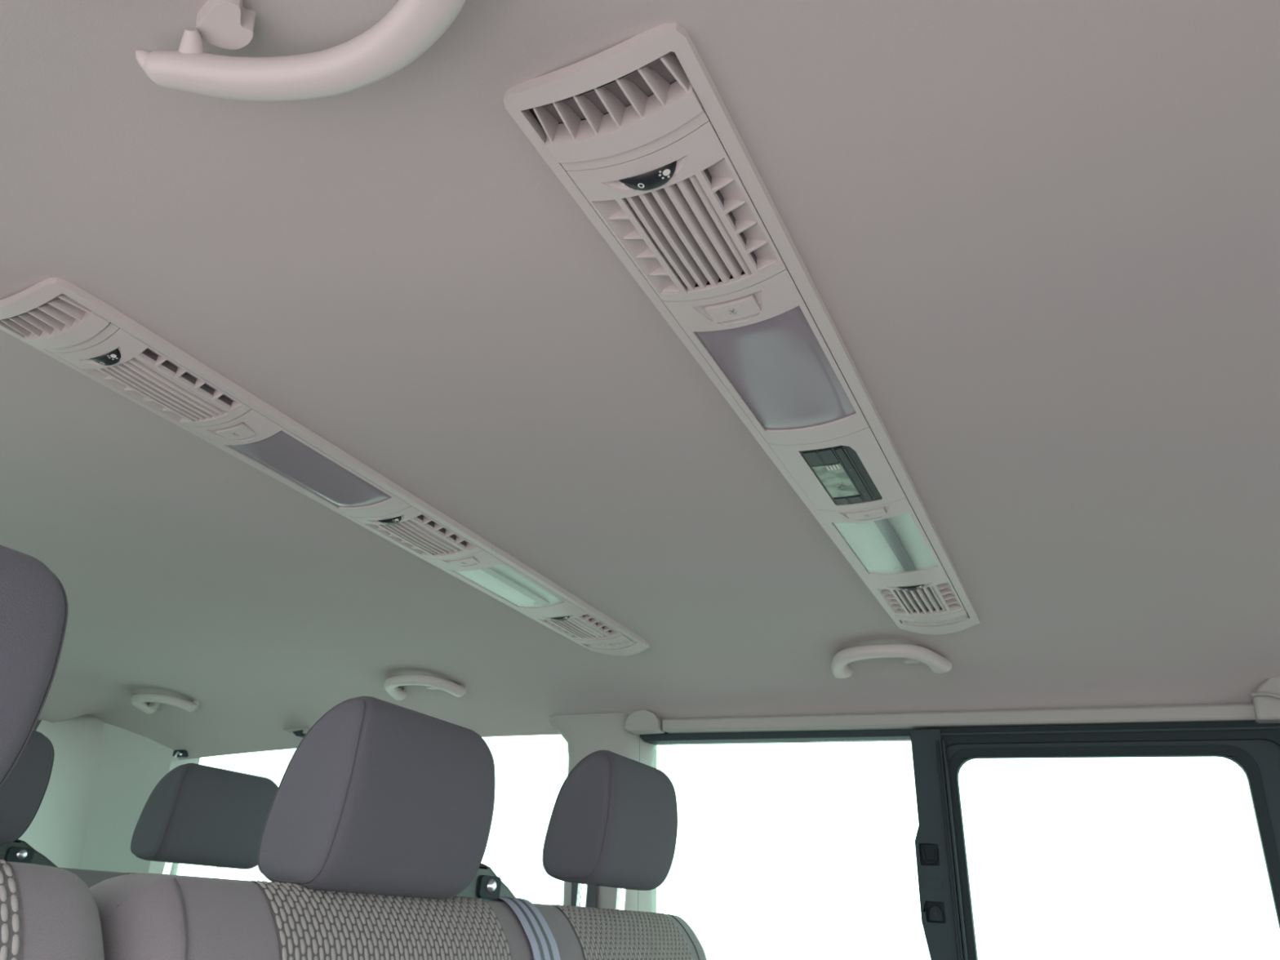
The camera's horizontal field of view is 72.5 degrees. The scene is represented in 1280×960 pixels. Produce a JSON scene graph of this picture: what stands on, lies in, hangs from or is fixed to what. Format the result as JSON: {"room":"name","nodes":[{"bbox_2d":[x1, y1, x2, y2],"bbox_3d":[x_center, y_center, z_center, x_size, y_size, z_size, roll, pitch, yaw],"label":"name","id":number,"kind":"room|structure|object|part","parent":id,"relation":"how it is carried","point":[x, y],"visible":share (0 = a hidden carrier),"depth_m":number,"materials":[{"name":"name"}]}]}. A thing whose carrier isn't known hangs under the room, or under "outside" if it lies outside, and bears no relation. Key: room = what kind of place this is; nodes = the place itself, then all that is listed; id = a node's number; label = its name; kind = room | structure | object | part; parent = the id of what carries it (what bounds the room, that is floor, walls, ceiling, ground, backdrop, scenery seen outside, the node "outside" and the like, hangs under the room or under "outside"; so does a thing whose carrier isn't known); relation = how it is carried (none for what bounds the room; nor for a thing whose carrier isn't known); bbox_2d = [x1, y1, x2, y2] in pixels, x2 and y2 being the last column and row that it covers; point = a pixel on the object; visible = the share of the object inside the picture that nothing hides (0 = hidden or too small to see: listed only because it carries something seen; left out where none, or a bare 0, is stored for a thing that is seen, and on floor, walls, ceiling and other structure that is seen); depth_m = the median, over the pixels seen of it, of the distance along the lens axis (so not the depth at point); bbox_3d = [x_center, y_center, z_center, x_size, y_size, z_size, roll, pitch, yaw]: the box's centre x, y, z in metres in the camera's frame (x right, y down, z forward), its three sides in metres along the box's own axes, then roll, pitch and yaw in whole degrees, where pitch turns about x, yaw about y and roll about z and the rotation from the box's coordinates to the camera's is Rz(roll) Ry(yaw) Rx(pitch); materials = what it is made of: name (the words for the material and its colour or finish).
{"room":"vehicle interior","nodes":[
{"label":"vehicle interior","id":0,"kind":"room"},
{"bbox_2d":[33,720,40,730],"bbox_3d":[-1.909,0.913,1.628,0.045,1.450,1.920,-9,-29,26],"label":"wall","id":1,"kind":"structure","parent":0,"point":[38,722],"depth_m":2.31,"materials":[{"name":"plastic"}]},
{"bbox_2d":[18,714,199,875],"bbox_3d":[-1.464,1.193,2.185,0.586,1.204,0.229,17,-29,-25],"label":"trim","id":2,"kind":"structure","parent":1,"relation":"attached to","point":[104,775],"depth_m":2.35,"materials":[{"name":"plastic"}]},
{"bbox_3d":[-1.573,1.165,2.146,0.033,1.204,0.430,-10,-30,27],"label":"panel","id":3,"kind":"part","parent":2,"relation":"part of","materials":[{"name":"plastic"}]},
{"bbox_3d":[-1.405,1.228,2.225,0.241,1.186,0.150,0,-27,9],"label":"panel","id":4,"kind":"part","parent":2,"relation":"part of","materials":[{"name":"plastic"}]},
{"bbox_2d":[570,882,595,907],"bbox_3d":[-0.112,0.995,1.605,0.067,0.729,0.102,-9,-29,26],"label":"belt","id":5,"kind":"object","parent":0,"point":[591,889],"visible":0.02,"depth_m":1.67,"materials":[{"name":"fabric"}]},
{"bbox_2d":[0,0,1279,759],"bbox_3d":[-0.104,0.118,1.015,3.900,0.181,1.638,-9,-29,26],"label":"ceiling","id":6,"kind":"structure","parent":0,"point":[1041,238],"depth_m":0.75,"materials":[{"name":"fabric"}]},
{"bbox_2d":[130,693,199,714],"bbox_3d":[-1.226,0.567,2.226,0.198,0.036,0.103,-9,-29,26],"label":"handle","id":7,"kind":"object","parent":6,"relation":"attached to","point":[140,700],"visible":1,"depth_m":2.19,"materials":[{"name":"plastic"}]},
{"bbox_2d":[281,727,309,737],"bbox_3d":[-0.854,0.629,2.170,0.083,0.021,0.034,-9,-29,26],"label":"clip","id":8,"kind":"object","parent":6,"relation":"attached to","point":[300,732],"visible":0.69,"depth_m":2.15,"materials":[{"name":"plastic"}]},
{"bbox_2d":[135,0,465,101],"bbox_3d":[-0.163,-0.239,0.446,0.216,0.044,0.073,-9,-29,26],"label":"handle","id":9,"kind":"object","parent":6,"relation":"attached to","point":[411,28],"visible":1,"depth_m":0.46,"materials":[{"name":"plastic"}]},
{"bbox_3d":[-0.239,-0.225,0.468,0.017,0.018,0.027,22,-31,-32],"label":"hinge arm","id":10,"kind":"part","parent":9,"relation":"part of","materials":[{"name":"plastic"}]},
{"bbox_2d":[0,277,649,656],"bbox_3d":[-0.271,0.070,1.159,0.119,0.039,1.096,-9,-29,26],"label":"console","id":11,"kind":"object","parent":6,"relation":"attached to","point":[55,317],"visible":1,"depth_m":0.93,"materials":[{"name":"plastic"}]},
{"bbox_2d":[0,293,110,348],"bbox_3d":[-0.504,-0.139,0.755,0.099,0.023,0.046,-9,-29,26],"label":"outlet","id":12,"kind":"object","parent":11,"relation":"attached to","point":[41,321],"depth_m":0.75,"materials":[{"name":"plastic"}]},
{"bbox_3d":[-0.459,-0.092,0.832,0.099,0.009,0.147,-9,-29,26],"label":"vent panel","id":13,"kind":"part","parent":11,"relation":"part of","materials":[{"name":"plastic"}]},
{"bbox_2d":[186,408,410,517],"bbox_3d":[-0.372,-0.011,0.981,0.099,0.008,0.244,-9,-29,26],"label":"lamp","id":14,"kind":"object","parent":11,"relation":"on","point":[268,440],"depth_m":0.96,"materials":[{"name":"plastic"}]},
{"bbox_3d":[-0.285,0.071,1.133,0.099,0.009,0.151,-9,-29,26],"label":"vent panel","id":15,"kind":"part","parent":11,"relation":"part of","materials":[{"name":"plastic"}]},
{"bbox_2d":[426,549,573,611],"bbox_3d":[-0.198,0.152,1.283,0.099,0.008,0.240,-9,-29,26],"label":"lamp","id":16,"kind":"object","parent":11,"relation":"on","point":[497,574],"depth_m":1.27,"materials":[{"name":"plastic"}]},
{"bbox_3d":[-0.108,0.236,1.439,0.099,0.009,0.167,-9,-29,26],"label":"vent panel","id":17,"kind":"part","parent":11,"relation":"part of","materials":[{"name":"plastic"}]},
{"bbox_2d":[573,634,633,647],"bbox_3d":[-0.061,0.280,1.521,0.099,0.014,0.050,-9,-29,26],"label":"outlet","id":18,"kind":"object","parent":11,"relation":"attached to","point":[611,640],"depth_m":1.51,"materials":[{"name":"plastic"}]},
{"bbox_2d":[383,674,466,700],"bbox_3d":[-0.472,0.440,1.860,0.198,0.035,0.103,-9,-29,26],"label":"handle","id":19,"kind":"object","parent":6,"relation":"attached to","point":[392,684],"visible":1,"depth_m":1.83,"materials":[{"name":"plastic"}]},
{"bbox_2d":[502,22,979,635],"bbox_3d":[0.218,-0.010,0.921,0.119,0.039,1.096,-9,-29,26],"label":"console","id":20,"kind":"object","parent":6,"relation":"attached to","point":[638,131],"visible":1,"depth_m":0.64,"materials":[{"name":"plastic"}]},
{"bbox_2d":[533,52,702,163],"bbox_3d":[-0.015,-0.220,0.517,0.099,0.023,0.046,-9,-29,26],"label":"outlet","id":21,"kind":"object","parent":20,"relation":"attached to","point":[670,118],"depth_m":0.51,"materials":[{"name":"plastic"}]},
{"bbox_3d":[0.030,-0.173,0.593,0.099,0.009,0.147,-9,-29,26],"label":"vent panel","id":22,"kind":"part","parent":20,"relation":"part of","materials":[{"name":"plastic"}]},
{"bbox_2d":[662,266,869,444],"bbox_3d":[0.117,-0.092,0.743,0.099,0.008,0.244,-9,-29,26],"label":"lamp","id":23,"kind":"object","parent":20,"relation":"on","point":[766,337],"depth_m":0.72,"materials":[{"name":"plastic"}]},
{"bbox_3d":[0.207,-0.007,0.900,0.099,0.008,0.165,-9,-29,26],"label":"display panel","id":24,"kind":"part","parent":20,"relation":"part of","materials":[{"name":"plastic"}]},
{"bbox_2d":[817,496,944,579],"bbox_3d":[0.295,0.076,1.053,0.099,0.008,0.234,-9,-29,26],"label":"lamp","id":25,"kind":"object","parent":20,"relation":"on","point":[890,537],"depth_m":1.04,"materials":[{"name":"plastic"}]},
{"bbox_3d":[0.384,0.159,1.206,0.099,0.009,0.168,-9,-29,26],"label":"vent panel","id":26,"kind":"part","parent":20,"relation":"part of","materials":[{"name":"plastic"}]},
{"bbox_2d":[894,608,967,623],"bbox_3d":[0.430,0.200,1.286,0.099,0.014,0.042,-9,-29,26],"label":"outlet","id":27,"kind":"object","parent":20,"relation":"attached to","point":[951,615],"depth_m":1.28,"materials":[{"name":"plastic"}]},
{"bbox_2d":[831,643,951,678],"bbox_3d":[0.402,0.295,1.433,0.198,0.035,0.103,-9,-29,26],"label":"handle","id":28,"kind":"object","parent":6,"relation":"attached to","point":[911,653],"visible":1,"depth_m":1.40,"materials":[{"name":"plastic"}]},
{"bbox_2d":[639,728,926,762],"bbox_3d":[0.200,1.020,1.518,3.860,1.450,0.234,-9,-29,26],"label":"window frame","id":29,"kind":"structure","parent":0,"point":[888,735],"depth_m":1.66,"materials":[{"name":"paint"}]},
{"bbox_2d":[172,750,188,757],"bbox_3d":[-1.240,0.739,2.355,0.041,0.020,0.025,-9,-29,26],"label":"hinge","id":30,"kind":"object","parent":29,"relation":"attached to","point":[179,753],"visible":1,"depth_m":2.35,"materials":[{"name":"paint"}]},
{"bbox_2d":[549,710,664,912],"bbox_3d":[-0.075,1.047,1.630,0.283,1.164,0.248,-9,-29,26],"label":"trim","id":31,"kind":"structure","parent":29,"relation":"attached to","point":[619,733],"depth_m":1.77,"materials":[{"name":"plastic"}]},
{"bbox_2d":[910,729,968,959],"bbox_3d":[0.491,0.968,1.331,0.066,1.118,0.173,-9,-29,26],"label":"door pillar","id":32,"kind":"structure","parent":29,"relation":"attached to","point":[940,883],"depth_m":1.45,"materials":[{"name":"paint"}]},
{"bbox_2d":[662,703,1256,733],"bbox_3d":[0.510,0.417,1.518,1.032,0.029,0.036,-9,-29,26],"label":"trim","id":33,"kind":"structure","parent":29,"relation":"attached to","point":[1235,712],"depth_m":1.48,"materials":[{"name":"plastic"}]},
{"bbox_2d":[926,720,1279,959],"bbox_3d":[0.748,0.992,1.197,0.600,1.252,0.200,-9,-29,26],"label":"door","id":34,"kind":"structure","parent":29,"relation":"in","point":[1255,747],"depth_m":1.37,"materials":[{"name":"paint"}]},
{"bbox_3d":[0.747,0.402,1.396,0.600,0.005,0.010,-9,-29,26],"label":"guide rail","id":35,"kind":"part","parent":34,"relation":"part of","materials":[{"name":"metal"}]},
{"bbox_3d":[0.737,0.941,1.228,0.520,1.108,0.170,-9,-29,26],"label":"frame","id":36,"kind":"part","parent":34,"relation":"part of","materials":[{"name":"paint"}]},
{"bbox_2d":[1251,677,1279,723],"bbox_3d":[0.989,0.312,1.278,0.162,0.079,0.053,-9,-29,26],"label":"trim","id":37,"kind":"structure","parent":29,"relation":"attached to","point":[1266,698],"depth_m":1.29,"materials":[{"name":"plastic"}]},
{"bbox_3d":[-0.210,1.281,0.449,4.060,0.020,1.920,-9,-29,26],"label":"floor","id":38,"kind":"structure","parent":0,"visible":0},
{"bbox_2d":[0,544,104,959],"bbox_3d":[-0.306,0.493,0.175,0.619,1.137,0.456,-9,-29,26],"label":"passenger seat","id":39,"kind":"object","parent":38,"relation":"on","point":[47,913],"visible":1,"depth_m":0.55,"materials":[{"name":"grey fabric"}]},
{"bbox_3d":[-0.439,0.239,0.418,0.074,0.122,0.258,-9,-29,26],"label":"woven panel","id":40,"kind":"part","parent":39,"relation":"part of","materials":[{"name":"grey fabric"}]},
{"bbox_3d":[-0.481,0.447,0.301,0.212,0.602,0.456,-9,-29,26],"label":"backrest","id":41,"kind":"part","parent":39,"relation":"part of","materials":[{"name":"grey fabric"}]},
{"bbox_2d":[0,730,278,888],"bbox_3d":[-0.856,0.855,1.001,0.619,1.147,1.320,-9,-29,26],"label":"seat","id":42,"kind":"object","parent":38,"relation":"on","point":[196,814],"visible":0.27,"depth_m":1.57,"materials":[{"name":"grey fabric"}]},
{"bbox_3d":[-1.031,0.813,1.124,0.212,0.602,1.320,-9,-29,26],"label":"backrest","id":43,"kind":"part","parent":42,"relation":"part of","materials":[{"name":"grey fabric"}]},
{"bbox_3d":[-0.860,0.748,1.562,0.012,0.160,0.012,-9,-29,26],"label":"post","id":44,"kind":"part","parent":42,"relation":"part of","materials":[{"name":"silver metal"}]},
{"bbox_3d":[-0.811,0.794,1.648,0.012,0.160,0.012,-9,-29,26],"label":"post","id":45,"kind":"part","parent":42,"relation":"part of","materials":[{"name":"silver metal"}]},
{"bbox_2d":[88,696,706,959],"bbox_3d":[0.022,0.793,0.747,0.619,1.151,0.986,-9,-29,26],"label":"seat","id":46,"kind":"object","parent":38,"relation":"on","point":[374,839],"visible":0.98,"depth_m":0.81,"materials":[{"name":"grey fabric"}]},
{"bbox_3d":[-0.221,0.443,0.796,0.074,0.122,0.312,-9,-29,26],"label":"woven panel","id":47,"kind":"part","parent":46,"relation":"part of","materials":[{"name":"grey fabric"}]},
{"bbox_3d":[-0.153,0.754,0.869,0.212,0.602,0.986,-9,-29,26],"label":"backrest","id":48,"kind":"part","parent":46,"relation":"part of","materials":[{"name":"grey fabric"}]},
{"bbox_2d":[498,896,560,959],"bbox_3d":[-0.121,0.572,0.950,0.093,0.210,0.064,-9,-29,26],"label":"belt","id":49,"kind":"object","parent":46,"relation":"attached to","point":[542,941],"visible":0.98,"depth_m":0.98,"materials":[{"name":"grey fabric"}]},
{"bbox_3d":[-0.080,0.591,1.139,0.012,0.160,0.012,-9,-29,26],"label":"post","id":50,"kind":"part","parent":46,"relation":"part of","materials":[{"name":"silver metal"}]},
{"bbox_3d":[-0.030,0.637,1.226,0.012,0.160,0.012,-9,-29,26],"label":"post","id":51,"kind":"part","parent":46,"relation":"part of","materials":[{"name":"silver metal"}]},
{"bbox_3d":[-0.012,0.639,1.159,0.074,0.122,0.312,-9,-29,26],"label":"woven panel","id":52,"kind":"part","parent":46,"relation":"part of","materials":[{"name":"grey fabric"}]}
]}

